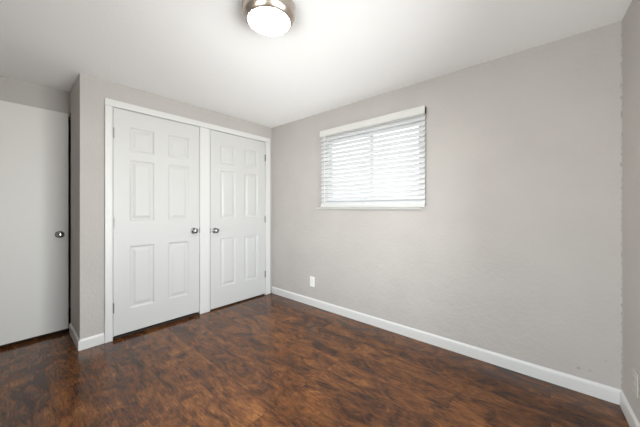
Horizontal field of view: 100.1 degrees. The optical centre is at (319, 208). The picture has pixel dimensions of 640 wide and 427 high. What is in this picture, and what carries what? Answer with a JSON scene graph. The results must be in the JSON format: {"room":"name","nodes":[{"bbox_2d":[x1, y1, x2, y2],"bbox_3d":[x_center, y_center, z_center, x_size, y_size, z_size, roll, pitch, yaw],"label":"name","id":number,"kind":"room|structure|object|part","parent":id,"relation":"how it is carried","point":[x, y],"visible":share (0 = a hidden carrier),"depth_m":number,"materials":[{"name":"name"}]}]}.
{"room":"empty bedroom","nodes":[
{"label":"empty bedroom","id":0,"kind":"room"},
{"bbox_2d":[0,76,70,119],"bbox_3d":[-2.165,0.025,2.891,0.115,2.260,3.150,0,0,41],"label":"wall","id":1,"kind":"structure","parent":0,"point":[11,90],"depth_m":2.38,"materials":[{"name":"beige paint"}]},
{"bbox_2d":[0,100,67,345],"bbox_3d":[-2.591,0.118,2.210,0.101,2.014,0.762,0,0,39],"label":"door","id":2,"kind":"structure","parent":1,"relation":"in","point":[33,140],"depth_m":2.34,"materials":[{"name":"white paint"}]},
{"bbox_3d":[-2.373,0.238,2.447,0.062,0.055,0.055,0,0,39],"label":"knob","id":3,"kind":"part","parent":2,"relation":"part of","materials":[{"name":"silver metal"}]},
{"bbox_2d":[68,120,70,307],"bbox_3d":[-2.988,0.025,2.610,0.765,2.260,1.250,0,0,41],"label":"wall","id":4,"kind":"structure","parent":0,"point":[69,121],"depth_m":3.12,"materials":[{"name":"grey"}]},
{"bbox_2d":[70,79,76,332],"bbox_3d":[-2.180,0.025,2.440,0.450,2.260,0.100,0,0,41],"label":"wall","id":5,"kind":"structure","parent":0,"point":[73,93],"depth_m":2.36,"materials":[{"name":"beige paint"}]},
{"bbox_2d":[69,323,79,349],"bbox_3d":[-2.141,1.110,2.333,0.503,0.088,0.011,0,0,41],"label":"baseboard","id":6,"kind":"structure","parent":5,"relation":"attached to","point":[72,331],"depth_m":2.32,"materials":[{"name":"white paint"}]},
{"bbox_2d":[77,73,271,338],"bbox_3d":[-1.354,0.025,2.966,0.115,2.260,1.976,0,0,41],"label":"wall","id":7,"kind":"structure","parent":0,"point":[92,91],"depth_m":2.26,"materials":[{"name":"beige paint"}]},
{"bbox_2d":[78,333,103,350],"bbox_3d":[-1.904,1.110,2.232,0.011,0.088,0.168,0,0,41],"label":"baseboard","id":8,"kind":"structure","parent":7,"relation":"attached to","point":[95,340],"depth_m":2.23,"materials":[{"name":"white paint"}]},
{"bbox_2d":[113,107,199,335],"bbox_3d":[-1.552,0.117,2.620,0.102,2.007,0.775,0,0,41],"label":"door","id":9,"kind":"structure","parent":7,"relation":"in","point":[156,229],"depth_m":2.58,"materials":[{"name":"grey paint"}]},
{"bbox_2d":[104,98,269,342],"bbox_3d":[-1.307,0.103,3.008,0.132,2.104,1.784,0,0,41],"label":"trim","id":10,"kind":"structure","parent":7,"relation":"attached to","point":[204,128],"depth_m":2.80,"materials":[{"name":"white paint"}]},
{"bbox_3d":[-1.828,0.133,2.316,0.017,2.045,0.056,0,0,41],"label":"casing","id":11,"kind":"part","parent":10,"relation":"part of","materials":[{"name":"white paint"}]},
{"bbox_3d":[-1.274,0.133,2.965,0.007,2.045,0.114,0,0,41],"label":"casing","id":12,"kind":"part","parent":10,"relation":"part of","materials":[{"name":"white paint"}]},
{"bbox_3d":[-0.706,0.133,3.616,0.017,2.045,0.077,0,0,41],"label":"casing","id":13,"kind":"part","parent":10,"relation":"part of","materials":[{"name":"white paint"}]},
{"bbox_2d":[210,130,265,309],"bbox_3d":[-0.973,0.126,3.292,0.102,2.024,0.776,0,0,41],"label":"door","id":14,"kind":"structure","parent":7,"relation":"in","point":[237,163],"depth_m":3.26,"materials":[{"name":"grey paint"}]},
{"bbox_2d":[0,293,629,426],"bbox_3d":[-0.880,1.199,1.736,5.100,0.112,3.480,0,0,41],"label":"floor","id":15,"kind":"structure","parent":0,"point":[269,360],"depth_m":1.79,"materials":[{"name":"brown wood"}]},
{"bbox_2d":[0,0,631,127],"bbox_3d":[-0.880,-1.155,1.736,5.100,0.100,3.480,0,0,41],"label":"ceiling","id":16,"kind":"structure","parent":0,"point":[205,54],"depth_m":1.80,"materials":[{"name":"white paint"}]},
{"bbox_2d":[242,0,295,35],"bbox_3d":[-0.279,-1.056,1.471,0.288,0.098,0.288,0,0,41],"label":"ceiling lamp","id":17,"kind":"object","parent":16,"relation":"attached to","point":[265,17],"visible":1,"depth_m":1.42,"materials":[{"name":"white glass"}]},
{"bbox_2d":[248,7,289,35],"bbox_3d":[-0.279,-1.021,1.471,0.222,0.028,0.222,0,0,41],"label":"diffuser","id":18,"kind":"object","parent":17,"relation":"attached to","point":[268,21],"depth_m":1.44,"materials":[{"name":"white glass"}]},
{"bbox_2d":[272,21,621,389],"bbox_3d":[0.214,0.025,3.004,5.100,2.260,0.130,0,0,41],"label":"wall","id":19,"kind":"structure","parent":0,"point":[513,250],"depth_m":1.98,"materials":[{"name":"beige paint"}]},
{"bbox_2d":[310,276,314,286],"bbox_3d":[-0.092,0.868,3.177,0.072,0.118,0.009,0,0,41],"label":"wall outlet","id":20,"kind":"object","parent":19,"relation":"attached to","point":[312,279],"visible":1,"depth_m":3.17,"materials":[{"name":"white plastic"}]},
{"bbox_2d":[317,114,423,208],"bbox_3d":[0.468,-0.407,2.756,1.220,0.825,0.145,0,0,41],"label":"window","id":21,"kind":"structure","parent":19,"relation":"in","point":[422,114],"depth_m":2.68,"materials":[{"name":"white plastic"}]},
{"bbox_3d":[0.342,-0.420,2.937,0.587,0.736,0.022,0,0,41],"label":"sash","id":22,"kind":"part","parent":21,"relation":"part of","materials":[{"name":"white plastic"}]},
{"bbox_3d":[0.445,-0.003,2.736,1.210,0.016,0.084,0,0,41],"label":"sill","id":23,"kind":"part","parent":21,"relation":"part of","materials":[{"name":"white paint"}]},
{"bbox_2d":[320,105,425,206],"bbox_3d":[0.455,-0.444,2.668,1.173,0.866,0.064,0,0,41],"label":"window blind","id":24,"kind":"object","parent":21,"relation":"attached to","point":[399,197],"visible":0.99,"depth_m":2.58,"materials":[{"name":"white plastic"}]},
{"bbox_3d":[0.109,-0.425,2.975,0.002,0.789,0.051,0,0,41],"label":"ladder cord","id":25,"kind":"part","parent":24,"relation":"part of","materials":[{"name":"white fabric"}]},
{"bbox_3d":[0.458,-0.425,2.674,0.002,0.789,0.051,0,0,41],"label":"ladder cord","id":26,"kind":"part","parent":24,"relation":"part of","materials":[{"name":"white fabric"}]},
{"bbox_3d":[0.459,-0.023,2.673,1.165,0.024,0.048,0,0,41],"label":"rail","id":27,"kind":"part","parent":24,"relation":"part of","materials":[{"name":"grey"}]},
{"bbox_3d":[0.720,-0.420,2.578,0.543,0.736,0.022,0,0,41],"label":"sash","id":28,"kind":"part","parent":21,"relation":"part of","materials":[{"name":"white plastic"}]},
{"bbox_2d":[272,286,620,404],"bbox_3d":[0.558,1.110,2.615,3.203,0.088,0.011,0,0,41],"label":"baseboard","id":29,"kind":"structure","parent":19,"relation":"attached to","point":[604,392],"depth_m":2.04,"materials":[{"name":"white paint"}]},
{"bbox_2d":[622,0,639,423],"bbox_3d":[0.793,0.025,0.214,0.115,2.260,3.350,0,0,38],"label":"wall","id":30,"kind":"structure","parent":0,"point":[630,21],"depth_m":1.44,"materials":[{"name":"beige paint"}]},
{"bbox_2d":[620,390,639,426],"bbox_3d":[0.820,1.110,0.351,0.011,0.088,3.100,0,0,38],"label":"baseboard","id":31,"kind":"structure","parent":30,"relation":"attached to","point":[625,406],"depth_m":1.45,"materials":[{"name":"white paint"}]},
{"bbox_2d":[633,368,638,397],"bbox_3d":[1.608,0.890,1.366,0.009,0.118,0.072,0,0,38],"label":"wall outlet","id":32,"kind":"object","parent":30,"relation":"attached to","point":[635,375],"visible":1,"depth_m":1.35,"materials":[{"name":"grey plastic"}]}
]}

